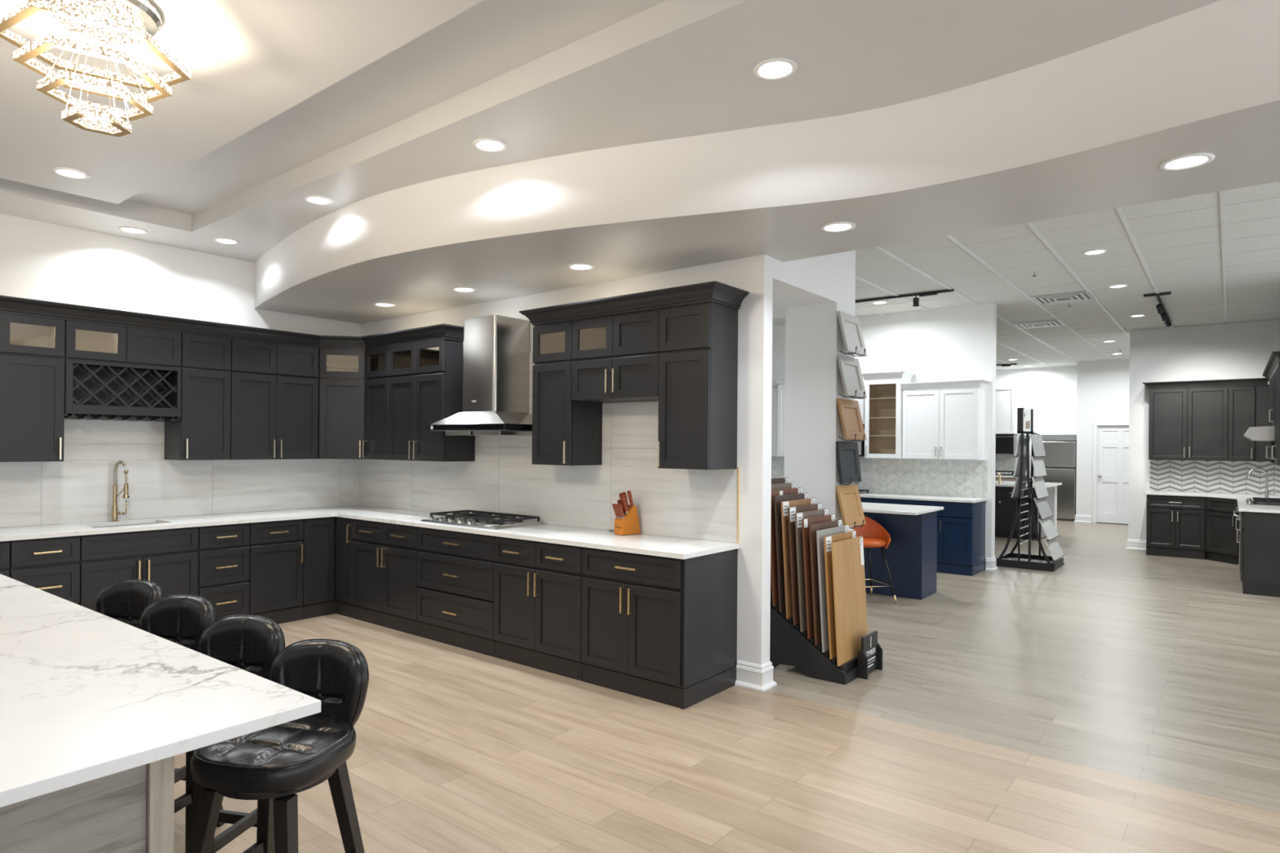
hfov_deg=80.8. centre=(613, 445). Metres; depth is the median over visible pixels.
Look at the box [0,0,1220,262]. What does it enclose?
ceiling
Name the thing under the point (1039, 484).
sample
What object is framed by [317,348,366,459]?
upper cabinet
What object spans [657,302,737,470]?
upper cabinet
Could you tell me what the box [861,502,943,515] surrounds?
island countertop
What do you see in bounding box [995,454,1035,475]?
backsplash
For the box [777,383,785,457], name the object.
upper cabinet
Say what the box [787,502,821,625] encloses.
sample
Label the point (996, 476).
countertop
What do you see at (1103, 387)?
wall
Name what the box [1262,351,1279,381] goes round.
crown molding
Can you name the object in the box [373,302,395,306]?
recessed light
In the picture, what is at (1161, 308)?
track light
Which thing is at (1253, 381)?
crown molding
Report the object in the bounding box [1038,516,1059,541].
sample
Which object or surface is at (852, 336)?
sample
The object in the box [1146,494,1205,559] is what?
base cabinet
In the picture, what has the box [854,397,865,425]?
upper cabinet
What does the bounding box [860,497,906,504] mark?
base cabinet
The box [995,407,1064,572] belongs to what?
display rack
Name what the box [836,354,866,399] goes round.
sample
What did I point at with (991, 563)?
baseboard
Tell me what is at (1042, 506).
sample
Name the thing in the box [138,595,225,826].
bar stool
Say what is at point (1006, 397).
upper cabinet
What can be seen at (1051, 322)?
ceiling vent
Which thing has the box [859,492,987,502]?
countertop
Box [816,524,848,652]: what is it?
sample
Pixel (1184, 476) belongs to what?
backsplash
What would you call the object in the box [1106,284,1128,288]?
recessed light
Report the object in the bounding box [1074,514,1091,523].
baseboard
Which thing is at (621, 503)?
knife
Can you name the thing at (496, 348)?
range hood
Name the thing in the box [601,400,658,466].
backsplash
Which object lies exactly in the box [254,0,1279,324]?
soffit
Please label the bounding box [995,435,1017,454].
microwave
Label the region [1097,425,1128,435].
door frame
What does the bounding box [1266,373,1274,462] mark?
upper cabinet
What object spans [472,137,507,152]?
recessed light
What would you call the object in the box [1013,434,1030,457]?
sample
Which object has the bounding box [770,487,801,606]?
sample
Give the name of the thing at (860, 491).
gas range
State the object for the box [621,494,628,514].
knife
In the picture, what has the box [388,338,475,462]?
upper cabinet
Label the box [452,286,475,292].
recessed light
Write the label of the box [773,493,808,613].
sample
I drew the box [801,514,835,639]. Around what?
sample
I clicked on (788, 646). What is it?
rack
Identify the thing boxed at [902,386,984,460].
upper cabinet
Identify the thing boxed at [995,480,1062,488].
island countertop
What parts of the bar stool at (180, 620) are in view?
backrest, leg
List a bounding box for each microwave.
[853,425,864,456]
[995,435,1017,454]
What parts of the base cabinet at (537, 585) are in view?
handle, door, drawer, handle, handle, handle, door, drawer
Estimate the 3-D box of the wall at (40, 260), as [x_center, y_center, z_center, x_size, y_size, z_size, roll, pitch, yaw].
[-4.820,-0.242,5.063,0.140,3.500,7.130,0,0,39]
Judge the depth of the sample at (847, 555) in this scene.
5.08 m
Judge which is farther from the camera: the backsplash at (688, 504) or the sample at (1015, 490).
the sample at (1015, 490)
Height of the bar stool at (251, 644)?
0.908 m
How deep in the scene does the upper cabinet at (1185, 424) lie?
10.92 m
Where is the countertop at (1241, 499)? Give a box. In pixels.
[1144,490,1279,513]
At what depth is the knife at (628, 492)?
5.29 m
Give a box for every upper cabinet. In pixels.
[0,312,65,462]
[164,333,231,460]
[230,338,318,459]
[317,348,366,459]
[362,346,391,459]
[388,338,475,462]
[532,320,603,466]
[571,308,660,402]
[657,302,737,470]
[771,395,777,457]
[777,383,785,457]
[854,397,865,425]
[864,377,910,458]
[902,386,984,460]
[995,386,1017,434]
[1148,386,1228,461]
[1227,384,1269,461]
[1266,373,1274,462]
[1268,368,1275,426]
[1271,360,1279,465]
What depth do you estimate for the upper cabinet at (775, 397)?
11.05 m
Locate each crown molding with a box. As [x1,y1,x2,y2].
[0,295,463,349]
[519,280,749,325]
[772,377,785,384]
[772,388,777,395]
[861,370,915,379]
[901,379,991,390]
[1142,377,1267,390]
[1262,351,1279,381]
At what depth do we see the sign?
17.02 m
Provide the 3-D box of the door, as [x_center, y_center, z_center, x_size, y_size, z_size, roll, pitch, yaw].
[10.407,0.575,15.426,0.950,2.100,0.101,0,0,39]
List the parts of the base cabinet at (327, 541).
door, door, handle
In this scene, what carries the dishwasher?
on the floor
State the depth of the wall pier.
5.77 m
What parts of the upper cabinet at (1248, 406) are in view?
door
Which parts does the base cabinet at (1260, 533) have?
door, door, drawer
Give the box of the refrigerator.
[1041,435,1076,521]
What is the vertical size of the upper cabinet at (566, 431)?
1.047 m
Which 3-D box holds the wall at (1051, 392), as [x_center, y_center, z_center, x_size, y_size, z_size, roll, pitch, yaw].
[8.163,-0.081,18.289,5.550,3.378,0.150,0,0,39]
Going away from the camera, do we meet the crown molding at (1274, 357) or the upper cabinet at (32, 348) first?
the upper cabinet at (32, 348)
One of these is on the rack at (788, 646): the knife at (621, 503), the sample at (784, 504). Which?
the sample at (784, 504)
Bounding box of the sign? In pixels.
[995,470,1013,475]
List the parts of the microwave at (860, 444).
control panel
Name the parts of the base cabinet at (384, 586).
handle, door, drawer, handle, handle, handle, door, drawer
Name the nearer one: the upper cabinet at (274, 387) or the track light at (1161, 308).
the upper cabinet at (274, 387)
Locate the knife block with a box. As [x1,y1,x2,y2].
[613,504,640,535]
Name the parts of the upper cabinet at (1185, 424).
door, door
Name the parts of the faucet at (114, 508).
lever handle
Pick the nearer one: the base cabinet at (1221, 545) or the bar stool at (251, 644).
the bar stool at (251, 644)
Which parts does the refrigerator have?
filler panel, fridge door, freezer door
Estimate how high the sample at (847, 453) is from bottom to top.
0.328 m
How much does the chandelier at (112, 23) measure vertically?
0.452 m
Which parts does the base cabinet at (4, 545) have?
drawer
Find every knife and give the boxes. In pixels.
[618,504,624,519]
[620,502,625,514]
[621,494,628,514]
[622,492,629,509]
[626,490,633,508]
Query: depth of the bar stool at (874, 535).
7.71 m
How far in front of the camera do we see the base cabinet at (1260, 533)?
7.99 m
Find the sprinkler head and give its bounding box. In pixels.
[1031,271,1038,276]
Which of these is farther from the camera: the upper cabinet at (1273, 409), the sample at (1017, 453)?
the sample at (1017, 453)
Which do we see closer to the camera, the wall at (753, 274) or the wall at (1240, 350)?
the wall at (753, 274)
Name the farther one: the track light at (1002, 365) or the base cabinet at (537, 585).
the track light at (1002, 365)
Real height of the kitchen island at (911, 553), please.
0.915 m
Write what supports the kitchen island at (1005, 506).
on the floor
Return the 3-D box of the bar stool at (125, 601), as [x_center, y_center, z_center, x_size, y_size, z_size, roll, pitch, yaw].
[-2.234,1.074,3.254,0.435,0.908,0.499,0,0,10]
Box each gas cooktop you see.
[421,510,542,529]
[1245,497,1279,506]
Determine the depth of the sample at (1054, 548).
9.69 m
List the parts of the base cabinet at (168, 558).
door, handle, drawer, handle, door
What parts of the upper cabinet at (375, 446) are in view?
handle, door, door, glass pane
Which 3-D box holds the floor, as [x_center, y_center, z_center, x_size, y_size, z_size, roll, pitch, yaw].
[3.138,1.619,8.203,10.800,0.100,22.100,0,0,39]
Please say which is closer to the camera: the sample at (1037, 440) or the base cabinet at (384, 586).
the base cabinet at (384, 586)
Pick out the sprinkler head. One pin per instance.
(1033, 273)
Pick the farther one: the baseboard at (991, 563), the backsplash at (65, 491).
the baseboard at (991, 563)
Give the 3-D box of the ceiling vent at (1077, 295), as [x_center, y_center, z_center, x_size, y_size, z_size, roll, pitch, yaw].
[5.456,-1.778,9.104,0.580,0.023,0.600,0,0,39]
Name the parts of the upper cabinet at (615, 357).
door, door, glass pane, handle, handle, door, door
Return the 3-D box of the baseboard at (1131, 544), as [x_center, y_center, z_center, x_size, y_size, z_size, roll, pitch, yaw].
[8.819,1.534,11.045,2.124,0.158,0.208,0,0,39]
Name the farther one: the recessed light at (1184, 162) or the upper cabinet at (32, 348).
the upper cabinet at (32, 348)
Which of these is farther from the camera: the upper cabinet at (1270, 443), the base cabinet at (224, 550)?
the upper cabinet at (1270, 443)
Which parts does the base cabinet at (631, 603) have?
door, handle, handle, handle, drawer, door, end panel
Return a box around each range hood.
[428,315,532,435]
[1242,426,1274,441]
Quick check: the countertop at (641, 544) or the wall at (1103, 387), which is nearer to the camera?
the countertop at (641, 544)
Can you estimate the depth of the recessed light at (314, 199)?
5.05 m
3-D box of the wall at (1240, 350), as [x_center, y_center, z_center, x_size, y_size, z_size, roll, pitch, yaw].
[8.845,-0.076,11.034,2.090,3.378,0.140,0,0,39]
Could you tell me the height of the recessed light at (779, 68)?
0.012 m
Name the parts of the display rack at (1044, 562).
curved rail, curved rail, sign panel, sign frame, curved rail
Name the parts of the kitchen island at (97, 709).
corner post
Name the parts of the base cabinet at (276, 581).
door, drawer, handle, handle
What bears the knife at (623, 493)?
in the knife block
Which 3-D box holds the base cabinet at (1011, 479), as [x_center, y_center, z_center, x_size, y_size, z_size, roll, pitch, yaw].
[8.655,1.167,17.364,1.900,0.890,0.622,0,0,39]
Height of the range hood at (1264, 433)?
0.171 m
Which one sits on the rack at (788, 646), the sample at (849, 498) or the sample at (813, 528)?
the sample at (813, 528)
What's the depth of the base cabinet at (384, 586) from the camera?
6.29 m
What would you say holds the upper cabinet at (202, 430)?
attached to the wall at (40, 260)
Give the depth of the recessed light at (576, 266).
5.12 m
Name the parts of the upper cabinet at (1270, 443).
handle, door, door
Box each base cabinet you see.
[0,541,9,577]
[8,535,79,604]
[79,526,198,611]
[197,523,249,620]
[248,519,303,624]
[302,516,355,619]
[351,519,419,635]
[416,527,496,657]
[493,536,583,681]
[581,546,737,709]
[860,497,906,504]
[906,499,985,576]
[995,477,1016,481]
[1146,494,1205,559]
[1204,497,1239,564]
[1236,511,1279,597]
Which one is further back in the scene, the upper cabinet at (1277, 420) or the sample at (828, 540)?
the upper cabinet at (1277, 420)
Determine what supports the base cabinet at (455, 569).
on the floor
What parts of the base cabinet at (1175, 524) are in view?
door, drawer, door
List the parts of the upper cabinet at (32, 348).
door, handle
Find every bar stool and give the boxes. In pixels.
[93,579,164,628]
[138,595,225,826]
[173,614,285,852]
[187,638,368,852]
[853,515,897,604]
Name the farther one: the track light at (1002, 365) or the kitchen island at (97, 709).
the track light at (1002, 365)
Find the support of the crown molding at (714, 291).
attached to the upper cabinet at (566, 431)
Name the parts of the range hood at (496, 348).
rim trim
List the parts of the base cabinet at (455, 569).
handle, handle, handle, drawer, drawer, drawer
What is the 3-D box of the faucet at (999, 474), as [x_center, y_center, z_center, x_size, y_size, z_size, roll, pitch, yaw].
[6.820,0.582,13.278,0.049,0.190,0.144,0,0,39]
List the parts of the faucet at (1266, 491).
spout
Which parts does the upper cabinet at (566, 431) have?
glass pane, door, door, handle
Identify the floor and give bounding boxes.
[173,520,1279,852]
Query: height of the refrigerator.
1.845 m
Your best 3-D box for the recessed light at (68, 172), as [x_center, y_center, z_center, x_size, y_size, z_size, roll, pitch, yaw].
[-3.244,-1.628,4.496,0.190,0.012,0.190,0,0,39]
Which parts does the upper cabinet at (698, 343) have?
handle, door, door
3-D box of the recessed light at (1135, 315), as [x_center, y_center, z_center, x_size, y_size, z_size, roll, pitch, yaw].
[7.186,-1.776,10.297,0.200,0.012,0.200,0,0,39]
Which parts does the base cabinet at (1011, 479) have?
door, door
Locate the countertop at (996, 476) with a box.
[995,475,1035,478]
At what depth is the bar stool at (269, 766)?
2.17 m
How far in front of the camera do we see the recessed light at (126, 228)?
5.80 m
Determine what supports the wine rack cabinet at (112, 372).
attached to the wall at (40, 260)
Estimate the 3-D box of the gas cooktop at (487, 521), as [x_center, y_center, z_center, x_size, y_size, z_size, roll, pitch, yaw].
[-1.063,0.590,6.030,0.908,0.064,0.498,0,0,39]
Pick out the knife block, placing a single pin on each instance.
(629, 525)
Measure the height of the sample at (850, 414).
0.321 m
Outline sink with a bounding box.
[92,523,154,528]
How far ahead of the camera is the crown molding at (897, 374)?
9.95 m
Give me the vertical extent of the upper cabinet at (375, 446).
1.047 m
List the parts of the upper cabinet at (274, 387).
door, door, handle, handle, door, door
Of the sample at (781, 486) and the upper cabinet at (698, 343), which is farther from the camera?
the sample at (781, 486)
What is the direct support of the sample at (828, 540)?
on the rack at (788, 646)
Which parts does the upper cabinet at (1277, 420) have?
handle, door, door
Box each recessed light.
[51,167,90,179]
[118,226,147,234]
[213,237,239,244]
[303,195,333,204]
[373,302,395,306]
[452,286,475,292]
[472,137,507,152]
[567,262,594,270]
[752,57,797,80]
[820,221,855,232]
[871,301,888,304]
[1082,248,1107,255]
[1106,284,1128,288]
[1128,314,1146,317]
[1159,152,1215,170]
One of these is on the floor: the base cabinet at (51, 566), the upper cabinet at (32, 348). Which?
the base cabinet at (51, 566)
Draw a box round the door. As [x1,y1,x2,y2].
[1092,422,1128,524]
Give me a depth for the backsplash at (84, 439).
5.97 m
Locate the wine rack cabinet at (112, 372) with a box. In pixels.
[64,320,181,421]
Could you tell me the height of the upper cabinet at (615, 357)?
0.582 m
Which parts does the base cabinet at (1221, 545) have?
door, drawer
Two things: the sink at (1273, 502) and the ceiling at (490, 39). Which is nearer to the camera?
the ceiling at (490, 39)
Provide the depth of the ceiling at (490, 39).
3.74 m
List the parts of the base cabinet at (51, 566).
drawer, drawer, handle, handle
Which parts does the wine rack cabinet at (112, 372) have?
door, stemware rail, frame, door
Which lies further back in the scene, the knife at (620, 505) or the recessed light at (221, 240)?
the recessed light at (221, 240)
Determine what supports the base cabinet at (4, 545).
on the floor
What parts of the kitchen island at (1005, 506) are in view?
drawer, door, panel, corbel leg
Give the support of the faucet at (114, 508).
on the countertop at (641, 544)
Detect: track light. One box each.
[855,288,954,306]
[995,363,1017,366]
[1143,292,1172,327]
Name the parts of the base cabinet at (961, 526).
door, drawer, door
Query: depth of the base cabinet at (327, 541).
6.68 m
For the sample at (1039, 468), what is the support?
attached to the display rack at (1044, 562)
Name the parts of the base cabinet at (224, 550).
drawer, drawer, drawer, handle, handle, handle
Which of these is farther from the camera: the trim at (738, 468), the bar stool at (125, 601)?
the trim at (738, 468)
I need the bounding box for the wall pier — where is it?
[784,302,854,531]
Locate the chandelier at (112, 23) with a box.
[0,0,191,137]
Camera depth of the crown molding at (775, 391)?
11.02 m
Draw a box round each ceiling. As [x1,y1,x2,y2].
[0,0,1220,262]
[125,0,666,214]
[772,181,1279,369]
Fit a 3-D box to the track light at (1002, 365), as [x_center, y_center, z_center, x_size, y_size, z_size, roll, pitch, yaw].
[8.174,-1.739,16.576,1.320,0.050,0.056,0,0,39]
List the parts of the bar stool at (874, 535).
leg, backrest, seat, leg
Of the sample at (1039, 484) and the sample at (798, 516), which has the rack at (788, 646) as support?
the sample at (798, 516)
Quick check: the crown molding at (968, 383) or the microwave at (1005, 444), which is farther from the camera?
the microwave at (1005, 444)
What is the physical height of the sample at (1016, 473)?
0.275 m
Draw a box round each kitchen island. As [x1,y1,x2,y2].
[0,573,320,852]
[861,502,943,599]
[995,480,1062,539]
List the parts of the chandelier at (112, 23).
ring frame, ring frame, ring frame, ring frame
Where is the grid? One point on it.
(1222, 205)
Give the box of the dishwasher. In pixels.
[1233,511,1240,573]
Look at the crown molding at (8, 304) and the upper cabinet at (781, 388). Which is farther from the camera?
the upper cabinet at (781, 388)
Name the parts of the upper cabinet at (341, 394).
door, door, handle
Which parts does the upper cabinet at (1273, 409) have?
door, door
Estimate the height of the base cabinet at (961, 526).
0.884 m
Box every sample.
[770,482,795,599]
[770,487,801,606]
[771,477,789,484]
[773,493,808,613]
[781,497,814,619]
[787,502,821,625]
[795,508,828,631]
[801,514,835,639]
[808,519,841,645]
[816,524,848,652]
[823,530,856,659]
[831,536,867,666]
[835,441,862,484]
[835,484,866,528]
[836,311,866,356]
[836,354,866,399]
[836,398,866,441]
[1009,475,1026,498]
[1012,456,1026,477]
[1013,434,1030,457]
[1030,434,1046,457]
[1031,456,1046,477]
[1031,476,1048,499]
[1034,497,1053,519]
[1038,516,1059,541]
[1044,537,1064,561]
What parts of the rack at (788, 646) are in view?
panel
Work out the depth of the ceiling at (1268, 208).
7.78 m
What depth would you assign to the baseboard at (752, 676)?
4.80 m
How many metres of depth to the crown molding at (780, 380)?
10.90 m
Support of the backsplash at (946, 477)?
attached to the wall at (959, 343)
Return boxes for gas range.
[858,489,871,493]
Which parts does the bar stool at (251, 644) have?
leg, leg, backrest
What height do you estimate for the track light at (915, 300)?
0.158 m
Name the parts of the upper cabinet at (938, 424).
door, door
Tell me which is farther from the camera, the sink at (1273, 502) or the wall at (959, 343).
the wall at (959, 343)
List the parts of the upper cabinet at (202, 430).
handle, door, door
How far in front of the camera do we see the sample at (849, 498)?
5.71 m
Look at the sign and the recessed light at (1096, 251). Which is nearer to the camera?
the recessed light at (1096, 251)
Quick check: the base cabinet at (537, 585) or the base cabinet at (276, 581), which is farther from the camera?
the base cabinet at (276, 581)
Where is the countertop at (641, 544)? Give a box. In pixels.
[0,505,739,559]
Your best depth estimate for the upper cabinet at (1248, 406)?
10.52 m
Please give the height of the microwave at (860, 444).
0.420 m
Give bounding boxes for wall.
[0,213,360,527]
[360,253,773,665]
[772,250,855,318]
[772,302,996,568]
[995,365,1077,475]
[1075,359,1129,522]
[1128,320,1279,540]
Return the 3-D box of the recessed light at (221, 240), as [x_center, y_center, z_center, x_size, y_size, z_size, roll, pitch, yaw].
[-3.143,-1.660,6.108,0.190,0.012,0.190,0,0,39]
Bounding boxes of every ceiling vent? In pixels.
[1013,320,1064,328]
[1031,290,1094,304]
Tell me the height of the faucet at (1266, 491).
0.403 m
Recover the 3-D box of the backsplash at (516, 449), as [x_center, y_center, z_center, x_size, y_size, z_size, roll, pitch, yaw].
[-0.790,-0.310,6.192,1.042,0.903,0.012,0,0,39]
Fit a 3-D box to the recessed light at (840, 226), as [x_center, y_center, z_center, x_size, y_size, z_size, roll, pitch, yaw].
[1.244,-1.208,4.159,0.190,0.012,0.190,0,0,39]
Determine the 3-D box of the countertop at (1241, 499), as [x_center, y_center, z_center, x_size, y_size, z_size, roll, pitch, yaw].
[7.711,0.704,9.573,1.710,0.030,3.540,0,0,39]
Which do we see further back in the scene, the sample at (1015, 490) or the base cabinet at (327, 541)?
the sample at (1015, 490)
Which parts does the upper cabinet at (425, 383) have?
door, door, glass pane, handle, handle, glass pane, door, door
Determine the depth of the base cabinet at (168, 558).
5.58 m
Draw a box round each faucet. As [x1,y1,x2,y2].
[110,460,129,521]
[997,472,1000,483]
[1245,467,1275,497]
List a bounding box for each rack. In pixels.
[769,598,882,684]
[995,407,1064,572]
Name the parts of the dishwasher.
handle, door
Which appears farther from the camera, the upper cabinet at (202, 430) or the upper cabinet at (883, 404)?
the upper cabinet at (883, 404)
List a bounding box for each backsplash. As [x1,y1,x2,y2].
[0,458,359,528]
[63,418,164,460]
[359,459,737,543]
[475,351,534,462]
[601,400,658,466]
[771,456,987,497]
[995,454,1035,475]
[1149,459,1279,495]
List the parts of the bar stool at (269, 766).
leg, leg, seat, leg, backrest, leg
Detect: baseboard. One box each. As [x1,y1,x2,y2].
[734,660,777,692]
[985,556,998,571]
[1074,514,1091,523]
[1125,538,1146,550]
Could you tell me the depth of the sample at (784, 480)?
5.57 m
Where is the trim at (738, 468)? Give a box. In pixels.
[736,467,739,543]
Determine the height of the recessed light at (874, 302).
0.012 m
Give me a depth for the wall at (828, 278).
5.51 m
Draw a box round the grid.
[772,190,1279,368]
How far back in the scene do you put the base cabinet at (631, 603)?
4.62 m

